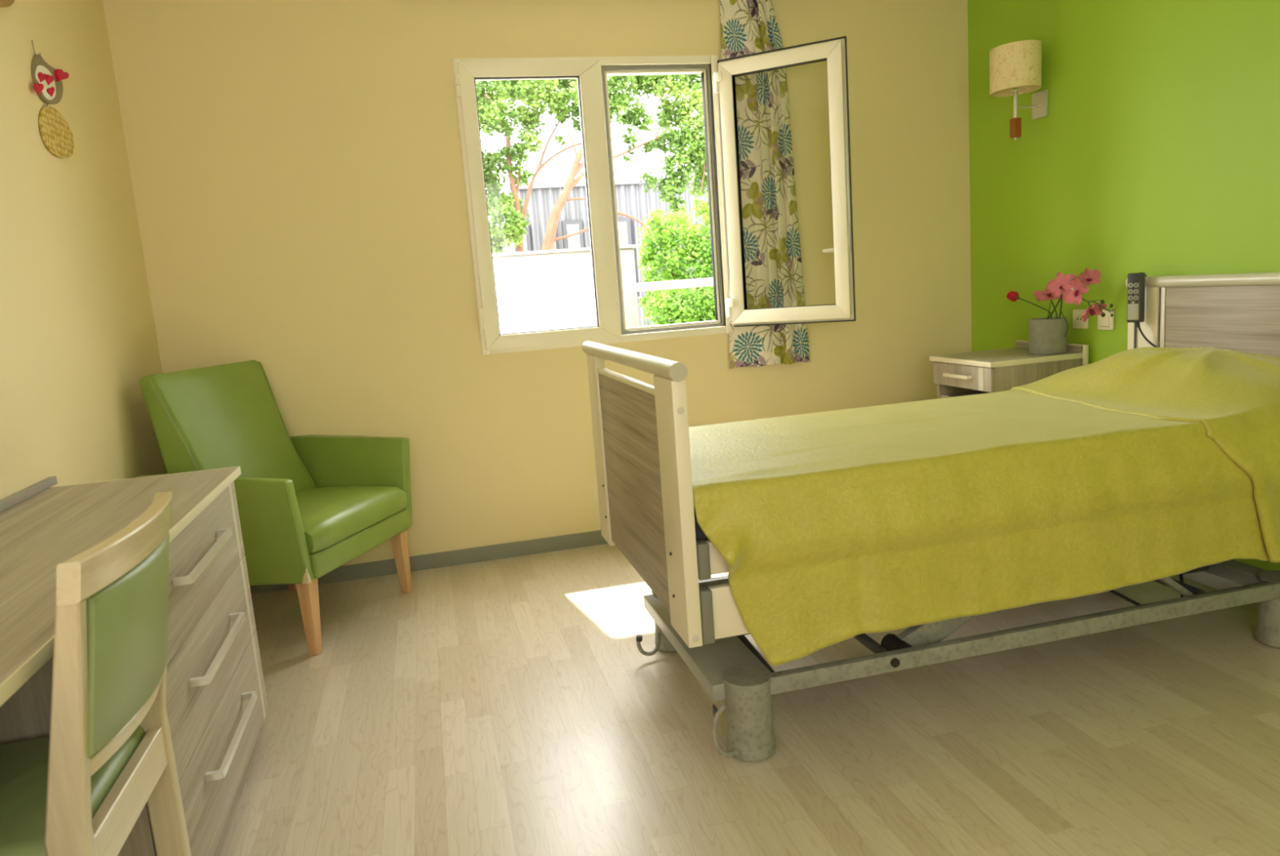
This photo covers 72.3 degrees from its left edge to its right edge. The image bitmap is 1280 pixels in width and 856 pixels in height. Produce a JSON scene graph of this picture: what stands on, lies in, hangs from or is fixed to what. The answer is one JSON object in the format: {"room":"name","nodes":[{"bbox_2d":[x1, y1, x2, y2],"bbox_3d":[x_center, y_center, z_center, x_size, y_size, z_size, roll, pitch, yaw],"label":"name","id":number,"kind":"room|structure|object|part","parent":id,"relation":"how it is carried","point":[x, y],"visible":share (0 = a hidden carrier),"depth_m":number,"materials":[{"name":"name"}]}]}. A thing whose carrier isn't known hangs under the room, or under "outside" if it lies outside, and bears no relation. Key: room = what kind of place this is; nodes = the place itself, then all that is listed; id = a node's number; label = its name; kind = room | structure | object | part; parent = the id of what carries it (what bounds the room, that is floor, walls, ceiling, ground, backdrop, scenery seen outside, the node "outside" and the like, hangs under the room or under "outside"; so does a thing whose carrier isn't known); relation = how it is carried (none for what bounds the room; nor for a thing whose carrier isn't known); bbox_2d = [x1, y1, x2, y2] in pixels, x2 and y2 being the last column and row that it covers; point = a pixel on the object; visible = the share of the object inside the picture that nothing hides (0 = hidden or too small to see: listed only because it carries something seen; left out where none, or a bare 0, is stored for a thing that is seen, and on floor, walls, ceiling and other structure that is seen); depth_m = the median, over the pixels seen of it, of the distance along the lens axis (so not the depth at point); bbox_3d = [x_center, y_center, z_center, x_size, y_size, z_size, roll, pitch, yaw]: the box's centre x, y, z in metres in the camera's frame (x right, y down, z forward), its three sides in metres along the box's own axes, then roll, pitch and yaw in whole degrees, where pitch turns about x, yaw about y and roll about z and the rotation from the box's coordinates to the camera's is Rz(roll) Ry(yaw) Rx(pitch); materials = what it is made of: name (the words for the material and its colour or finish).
{"room":"care facility","nodes":[
{"label":"care facility","id":0,"kind":"room"},
{"bbox_2d":[0,0,167,499],"bbox_3d":[-1.383,-0.088,0.857,0.150,2.500,5.837,-6,9,-13],"label":"wall","id":1,"kind":"structure","parent":0,"point":[78,336],"depth_m":2.77,"materials":[{"name":"beige paint"}]},
{"bbox_2d":[0,0,14,7],"bbox_3d":[-1.800,-1.206,2.473,0.020,0.068,0.140,-6,9,-13],"label":"wall plaque","id":2,"kind":"object","parent":1,"relation":"attached to","point":[3,3],"visible":1,"depth_m":2.48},
{"bbox_2d":[31,40,74,158],"bbox_3d":[-1.847,-1.023,2.763,0.020,0.336,0.302,-6,9,-13],"label":"wall ornament","id":3,"kind":"object","parent":1,"relation":"attached to","point":[56,135],"visible":1,"depth_m":2.74,"materials":[{"name":"beige fabric"}]},
{"bbox_3d":[-1.842,-1.152,2.681,0.008,0.058,0.028,-3,9,5],"label":"cord","id":4,"kind":"part","parent":3,"relation":"part of","materials":[{"name":"beige fabric"}]},
{"bbox_2d":[102,0,971,565],"bbox_3d":[-0.172,-0.700,4.053,3.779,2.500,0.110,-6,9,-13],"label":"wall","id":5,"kind":"structure","parent":0,"point":[296,170],"depth_m":3.81,"materials":[{"name":"beige paint"}]},
{"bbox_2d":[249,529,607,593],"bbox_3d":[-0.069,0.505,4.192,3.779,0.068,0.009,-6,9,-13],"label":"baseboard","id":6,"kind":"structure","parent":5,"relation":"attached to","point":[421,562],"depth_m":4.01,"materials":[{"name":"grey plastic"}]},
{"bbox_2d":[452,35,856,355],"bbox_3d":[0.076,-1.034,3.998,1.693,1.255,0.433,-4,9,-1],"label":"window","id":7,"kind":"structure","parent":5,"relation":"in","point":[591,73],"depth_m":3.90,"materials":[{"name":"beige plastic"}]},
{"bbox_3d":[-0.434,-0.978,3.888,0.616,1.216,0.064,-6,9,-13],"label":"sash","id":8,"kind":"part","parent":7,"relation":"part of","materials":[{"name":"beige plastic"}]},
{"bbox_3d":[-0.193,-1.017,4.012,1.185,1.255,0.152,-6,9,-13],"label":"frame","id":9,"kind":"part","parent":7,"relation":"part of","materials":[{"name":"beige plastic"}]},
{"bbox_3d":[0.652,-1.069,3.939,0.555,1.169,0.052,0,10,26],"label":"sash frame","id":10,"kind":"part","parent":7,"relation":"part of","materials":[{"name":"beige plastic"}]},
{"bbox_3d":[0.877,-0.789,3.941,0.116,0.080,0.047,0,10,26],"label":"handle","id":11,"kind":"part","parent":7,"relation":"part of","materials":[{"name":"beige plastic"}]},
{"bbox_2d":[213,542,1279,855],"bbox_3d":[0.614,0.988,1.514,4.079,0.120,5.837,-6,9,-13],"label":"floor","id":12,"kind":"structure","parent":0,"point":[511,705],"depth_m":2.30,"materials":[{"name":"brown wood"}]},
{"bbox_2d":[0,490,191,855],"bbox_3d":[-0.970,0.612,1.346,0.541,0.905,0.437,-6,9,-13],"label":"desk chair","id":13,"kind":"object","parent":12,"relation":"on","point":[81,788],"visible":1,"depth_m":1.26,"materials":[{"name":"brown wood"}]},
{"bbox_3d":[-0.749,0.644,1.217,0.119,0.850,0.043,-3,9,8],"label":"leg","id":14,"kind":"part","parent":13,"relation":"part of","materials":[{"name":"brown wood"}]},
{"bbox_3d":[-0.769,0.168,1.329,0.062,0.055,0.432,-6,9,-13],"label":"rail","id":15,"kind":"part","parent":13,"relation":"part of","materials":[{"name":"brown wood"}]},
{"bbox_3d":[-0.800,0.445,1.376,0.048,0.026,0.358,-6,9,-13],"label":"rail","id":16,"kind":"part","parent":13,"relation":"part of","materials":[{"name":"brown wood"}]},
{"bbox_3d":[-0.817,0.590,1.397,0.022,0.072,0.346,-6,9,-13],"label":"seat rail","id":17,"kind":"part","parent":13,"relation":"part of","materials":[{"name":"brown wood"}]},
{"bbox_3d":[-0.843,0.591,1.583,0.107,0.850,0.030,-6,9,-13],"label":"leg","id":18,"kind":"part","parent":13,"relation":"part of","materials":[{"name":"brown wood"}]},
{"bbox_2d":[0,466,240,706],"bbox_3d":[-1.116,0.651,1.524,0.505,0.792,2.185,-6,9,-13],"label":"desk","id":19,"kind":"object","parent":12,"relation":"on","point":[43,526],"visible":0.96,"depth_m":1.88,"materials":[{"name":"grey wood"}]},
{"bbox_2d":[0,480,268,855],"bbox_3d":[-1.208,0.601,2.014,0.505,0.746,0.963,-6,9,-13],"label":"drawer unit","id":20,"kind":"object","parent":12,"relation":"on","point":[216,704],"visible":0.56,"depth_m":1.97,"materials":[{"name":"grey wood"}]},
{"bbox_3d":[-1.006,0.291,2.031,0.040,0.016,0.415,-6,9,-13],"label":"handle","id":21,"kind":"part","parent":20,"relation":"part of","materials":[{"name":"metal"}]},
{"bbox_3d":[-1.028,0.321,2.017,0.020,0.215,0.962,-6,9,-13],"label":"drawer","id":22,"kind":"part","parent":20,"relation":"part of","materials":[{"name":"grey wood"}]},
{"bbox_3d":[-0.995,0.772,2.091,0.020,0.248,0.962,-6,9,-13],"label":"drawer","id":23,"kind":"part","parent":20,"relation":"part of","materials":[{"name":"grey wood"}]},
{"bbox_3d":[-1.012,0.539,2.053,0.020,0.220,0.962,-6,9,-13],"label":"drawer","id":24,"kind":"part","parent":20,"relation":"part of","materials":[{"name":"grey wood"}]},
{"bbox_3d":[-0.990,0.513,2.067,0.040,0.016,0.415,-6,9,-13],"label":"handle","id":25,"kind":"part","parent":20,"relation":"part of","materials":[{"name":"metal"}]},
{"bbox_3d":[-0.974,0.728,2.102,0.040,0.016,0.415,-6,9,-13],"label":"handle","id":26,"kind":"part","parent":20,"relation":"part of","materials":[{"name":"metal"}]},
{"bbox_2d":[135,360,412,654],"bbox_3d":[-1.364,0.253,3.391,0.683,1.010,0.800,-2,10,16],"label":"armchair","id":27,"kind":"object","parent":12,"relation":"on","point":[309,505],"visible":0.8,"depth_m":3.31,"materials":[{"name":"green leather"}]},
{"bbox_3d":[-1.450,0.367,3.066,0.628,0.432,0.099,-2,10,16],"label":"armrest","id":28,"kind":"part","parent":27,"relation":"part of","materials":[{"name":"green leather"}]},
{"bbox_3d":[-1.560,0.124,3.422,0.296,0.738,0.612,-2,10,16],"label":"backrest","id":29,"kind":"part","parent":27,"relation":"part of","materials":[{"name":"green leather"}]},
{"bbox_3d":[-1.490,0.571,3.791,0.112,0.275,0.054,-2,10,16],"label":"leg","id":30,"kind":"part","parent":27,"relation":"part of","materials":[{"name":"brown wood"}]},
{"bbox_3d":[-1.157,0.661,3.089,0.054,0.275,0.054,-2,10,16],"label":"leg","id":31,"kind":"part","parent":27,"relation":"part of","materials":[{"name":"brown wood"}]},
{"bbox_3d":[-1.263,0.244,3.731,0.628,0.432,0.099,-2,10,16],"label":"armrest","id":32,"kind":"part","parent":27,"relation":"part of","materials":[{"name":"green leather"}]},
{"bbox_2d":[295,484,407,552],"bbox_3d":[-1.257,0.328,3.375,0.472,0.112,0.624,-2,10,16],"label":"seat cushion","id":33,"kind":"object","parent":27,"relation":"on","point":[332,516],"depth_m":3.31,"materials":[{"name":"green leather"}]},
{"bbox_3d":[-1.294,0.440,3.406,0.538,0.104,0.628,-2,10,16],"label":"seat rail","id":34,"kind":"part","parent":27,"relation":"part of","materials":[{"name":"green leather"}]},
{"bbox_3d":[-0.995,0.555,3.662,0.054,0.275,0.054,-2,10,16],"label":"leg","id":35,"kind":"part","parent":27,"relation":"part of","materials":[{"name":"brown wood"}]},
{"bbox_2d":[582,271,1279,760],"bbox_3d":[1.020,0.140,2.751,2.174,1.091,1.076,-6,9,-13],"label":"hospital bed","id":36,"kind":"object","parent":12,"relation":"on","point":[641,428],"visible":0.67,"depth_m":2.39,"materials":[{"name":"beige paint"}]},
{"bbox_3d":[-0.122,0.069,2.889,0.034,0.622,0.140,-6,9,-13],"label":"footboard post","id":37,"kind":"part","parent":36,"relation":"part of","materials":[{"name":"beige paint"}]},
{"bbox_3d":[-0.016,0.145,2.476,0.018,0.552,0.725,-6,9,-13],"label":"footboard panel","id":38,"kind":"part","parent":36,"relation":"part of","materials":[{"name":"grey wood"}]},
{"bbox_3d":[-0.045,-0.197,2.436,0.043,0.043,1.074,-6,9,-13],"label":"footboard rail","id":39,"kind":"part","parent":36,"relation":"part of","materials":[{"name":"beige wood"}]},
{"bbox_3d":[0.088,0.190,2.051,0.034,0.622,0.155,-6,9,-13],"label":"footboard post","id":40,"kind":"part","parent":36,"relation":"part of","materials":[{"name":"beige paint"}]},
{"bbox_2d":[693,507,709,540],"bbox_3d":[1.019,0.044,2.724,2.080,0.134,0.900,-6,9,-13],"label":"mattress","id":41,"kind":"object","parent":36,"relation":"on","point":[700,534],"visible":0.03,"depth_m":2.07,"materials":[{"name":"black fabric"}]},
{"bbox_2d":[688,346,1279,666],"bbox_3d":[1.029,0.115,2.704,2.100,0.586,1.081,-6,9,-13],"label":"coverlet","id":42,"kind":"object","parent":41,"relation":"on","point":[1137,465],"visible":0.97,"depth_m":2.24,"materials":[{"name":"fabric"}]},
{"bbox_3d":[0.922,0.457,3.124,1.615,0.046,0.030,-6,9,-13],"label":"rail","id":43,"kind":"part","parent":36,"relation":"part of","materials":[{"name":"grey metal"}]},
{"bbox_3d":[1.071,0.386,2.443,0.857,0.409,0.030,-6,9,-13],"label":"lift arm","id":44,"kind":"part","parent":36,"relation":"part of","materials":[{"name":"grey paint"}]},
{"bbox_3d":[1.103,0.561,2.404,1.615,0.046,0.030,-6,9,-13],"label":"rail","id":45,"kind":"part","parent":36,"relation":"part of","materials":[{"name":"grey metal"}]},
{"bbox_2d":[1133,322,1136,348],"bbox_3d":[1.903,-0.300,3.372,0.006,0.230,0.006,-3,9,9],"label":"cable","id":46,"kind":"object","parent":36,"relation":"hanging from","point":[1135,323],"visible":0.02,"depth_m":3.36,"materials":[{"name":"grey plastic"}]},
{"bbox_2d":[1126,271,1157,346],"bbox_3d":[1.940,-0.421,3.273,0.112,0.322,0.193,-11,12,-37],"label":"remote","id":47,"kind":"object","parent":36,"relation":"hanging from","point":[1135,281],"visible":0.88,"depth_m":3.28,"materials":[{"name":"grey plastic"}]},
{"bbox_3d":[1.938,-0.191,3.369,0.034,0.692,0.140,-6,9,-13],"label":"headboard post","id":48,"kind":"part","parent":36,"relation":"part of","materials":[{"name":"beige paint"}]},
{"bbox_3d":[1.381,0.348,2.516,0.577,0.404,0.030,-6,9,-13],"label":"lift arm","id":49,"kind":"part","parent":36,"relation":"part of","materials":[{"name":"grey paint"}]},
{"bbox_3d":[2.017,-0.489,2.890,0.043,0.043,1.034,-6,9,-13],"label":"headboard rail","id":50,"kind":"part","parent":36,"relation":"part of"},
{"bbox_3d":[2.042,-0.140,2.952,0.020,0.670,0.725,-6,9,-13],"label":"headboard panel","id":51,"kind":"part","parent":36,"relation":"part of","materials":[{"name":"grey wood"}]},
{"bbox_2d":[928,340,1088,398],"bbox_3d":[1.629,0.045,3.921,0.477,0.815,0.466,-6,9,-13],"label":"nightstand","id":52,"kind":"object","parent":12,"relation":"on","point":[990,371],"visible":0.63,"depth_m":3.71,"materials":[{"name":"grey wood"}]},
{"bbox_3d":[1.386,-0.227,3.834,0.027,0.016,0.180,-6,9,-13],"label":"handle","id":53,"kind":"part","parent":52,"relation":"part of","materials":[{"name":"beige paint"}]},
{"bbox_3d":[1.409,-0.227,3.833,0.018,0.100,0.430,-6,9,-13],"label":"drawer","id":54,"kind":"part","parent":52,"relation":"part of","materials":[{"name":"grey wood"}]},
{"bbox_2d":[1006,267,1115,354],"bbox_3d":[1.764,-0.491,3.710,0.150,0.355,0.642,-6,9,-13],"label":"potted flowers","id":55,"kind":"object","parent":52,"relation":"on","point":[1046,335],"visible":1,"depth_m":3.70,"materials":[{"name":"pink plant"}]},
{"bbox_3d":[1.730,-0.512,3.841,0.005,0.115,0.212,-6,9,-13],"label":"stem","id":56,"kind":"part","parent":55,"relation":"part of","materials":[{"name":"green plant"}]},
{"bbox_3d":[1.758,-0.397,3.780,0.150,0.148,0.150,-6,9,-13],"label":"pot","id":57,"kind":"part","parent":55,"relation":"part of","materials":[{"name":"grey ceramic"}]},
{"bbox_3d":[1.758,-0.492,3.732,0.014,0.111,0.051,-9,10,-25],"label":"stem","id":58,"kind":"part","parent":55,"relation":"part of","materials":[{"name":"green plant"}]},
{"bbox_3d":[1.772,-0.525,3.657,0.006,0.196,0.262,-6,9,-13],"label":"stem","id":59,"kind":"part","parent":55,"relation":"part of","materials":[{"name":"green plant"}]},
{"bbox_3d":[1.766,-0.508,3.710,0.009,0.151,0.070,-5,9,-4],"label":"stem","id":60,"kind":"part","parent":55,"relation":"part of","materials":[{"name":"green plant"}]},
{"bbox_3d":[1.778,-0.436,3.674,0.004,0.112,0.046,-6,9,-13],"label":"stem","id":61,"kind":"part","parent":55,"relation":"part of","materials":[{"name":"green plant"}]},
{"bbox_3d":[1.810,-0.512,3.504,0.005,0.091,0.228,-6,9,-13],"label":"stem","id":62,"kind":"part","parent":55,"relation":"part of","materials":[{"name":"green plant"}]},
{"bbox_2d":[967,0,1279,569],"bbox_3d":[2.420,-0.515,1.749,0.150,2.500,5.837,-6,9,-13],"label":"wall","id":63,"kind":"structure","parent":0,"point":[1156,151],"depth_m":3.45,"materials":[{"name":"green paint"}]},
{"bbox_2d":[989,40,1048,140],"bbox_3d":[1.639,-1.445,3.796,0.228,0.383,0.224,-6,9,-13],"label":"wall lamp","id":64,"kind":"object","parent":63,"relation":"attached to","point":[1015,68],"visible":1,"depth_m":3.72,"materials":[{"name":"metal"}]},
{"bbox_3d":[1.617,-1.544,3.776,0.196,0.180,0.224,-6,9,-13],"label":"lamp shade","id":65,"kind":"part","parent":64,"relation":"part of","materials":[{"name":"beige fabric"}]},
{"bbox_3d":[1.675,-1.410,3.810,0.136,0.127,0.044,-6,9,-13],"label":"arm","id":66,"kind":"part","parent":64,"relation":"part of","materials":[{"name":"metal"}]},
{"bbox_3d":[1.746,-1.409,3.829,0.014,0.110,0.089,-6,9,-13],"label":"wall plate","id":67,"kind":"part","parent":64,"relation":"part of","materials":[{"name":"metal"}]},
{"bbox_2d":[1072,309,1088,328],"bbox_3d":[1.875,-0.464,3.734,0.013,0.082,0.086,-6,9,-13],"label":"wall socket","id":68,"kind":"object","parent":63,"relation":"attached to","point":[1077,322],"visible":0.86,"depth_m":3.74,"materials":[{"name":"beige plastic"}]},
{"bbox_2d":[1097,309,1114,329],"bbox_3d":[1.909,-0.443,3.596,0.014,0.082,0.086,-6,9,-13],"label":"light switch","id":69,"kind":"object","parent":63,"relation":"attached to","point":[1107,322],"visible":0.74,"depth_m":3.58,"materials":[{"name":"beige plastic"}]},
{"label":"outside","id":70,"kind":"structure","parent":0,"visible":0},
{"bbox_3d":[-0.607,-1.555,19.449,36.000,0.200,29.913,-6,9,-13],"label":"ground","id":71,"kind":"structure","parent":70,"visible":0},
{"bbox_2d":[475,79,582,253],"bbox_3d":[-1.474,-2.565,8.378,3.017,3.090,1.369,-8,10,-21],"label":"tree","id":72,"kind":"object","parent":71,"relation":"on","point":[493,112],"visible":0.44,"depth_m":8.23,"materials":[{"name":"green plant"}]},
{"bbox_2d":[492,244,639,333],"bbox_3d":[-3.731,-0.197,6.416,7.736,1.770,0.220,-6,9,-13],"label":"wall","id":73,"kind":"structure","parent":71,"relation":"on","point":[535,270],"depth_m":6.95,"materials":[{"name":"white paint"}]},
{"bbox_2d":[492,177,713,326],"bbox_3d":[1.504,-2.906,16.532,8.046,3.090,4.160,-6,9,-13],"label":"industrial building","id":74,"kind":"structure","parent":71,"relation":"on","point":[631,199],"depth_m":13.86,"materials":[{"name":"grey metal"}]},
{"bbox_3d":[-1.794,-2.529,13.614,0.116,1.126,0.020,-6,9,-13],"label":"pane","id":75,"kind":"part","parent":74,"relation":"part of","materials":[{"name":"white glass"}]},
{"bbox_3d":[-1.014,-2.619,13.796,0.178,1.131,0.020,-6,9,-13],"label":"pane","id":76,"kind":"part","parent":74,"relation":"part of","materials":[{"name":"white glass"}]},
{"bbox_3d":[-0.250,-2.702,13.976,0.143,1.126,0.020,-6,9,-13],"label":"pane","id":77,"kind":"part","parent":74,"relation":"part of","materials":[{"name":"white glass"}]},
{"bbox_2d":[496,277,713,302],"bbox_3d":[-0.041,-0.179,5.591,9.500,1.462,0.050,-6,9,-13],"label":"guard rail","id":78,"kind":"object","parent":71,"relation":"on","point":[706,282],"visible":0.02,"depth_m":5.40,"materials":[{"name":"white metal"}]},
{"bbox_2d":[541,74,707,252],"bbox_3d":[0.702,-2.545,8.350,3.862,3.034,1.068,-5,9,-5],"label":"tree","id":79,"kind":"object","parent":71,"relation":"on","point":[693,140],"visible":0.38,"depth_m":7.95,"materials":[{"name":"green plant"}]},
{"bbox_2d":[635,191,715,325],"bbox_3d":[1.185,-0.646,7.070,2.486,2.516,0.776,-7,10,-15],"label":"bush","id":80,"kind":"object","parent":71,"relation":"on","point":[659,303],"visible":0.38,"depth_m":6.65,"materials":[{"name":"green plant"}]},
{"bbox_3d":[-0.051,-1.914,3.813,1.950,0.024,0.072,-6,9,-13],"label":"curtain rod","id":81,"kind":"object","parent":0,"visible":0},
{"bbox_2d":[719,0,810,368],"bbox_3d":[0.571,-1.129,4.075,0.418,1.687,0.055,-6,9,-13],"label":"curtain","id":82,"kind":"object","parent":81,"relation":"hanging from","point":[774,277],"visible":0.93,"depth_m":4.09,"materials":[{"name":"fabric"}]}
]}

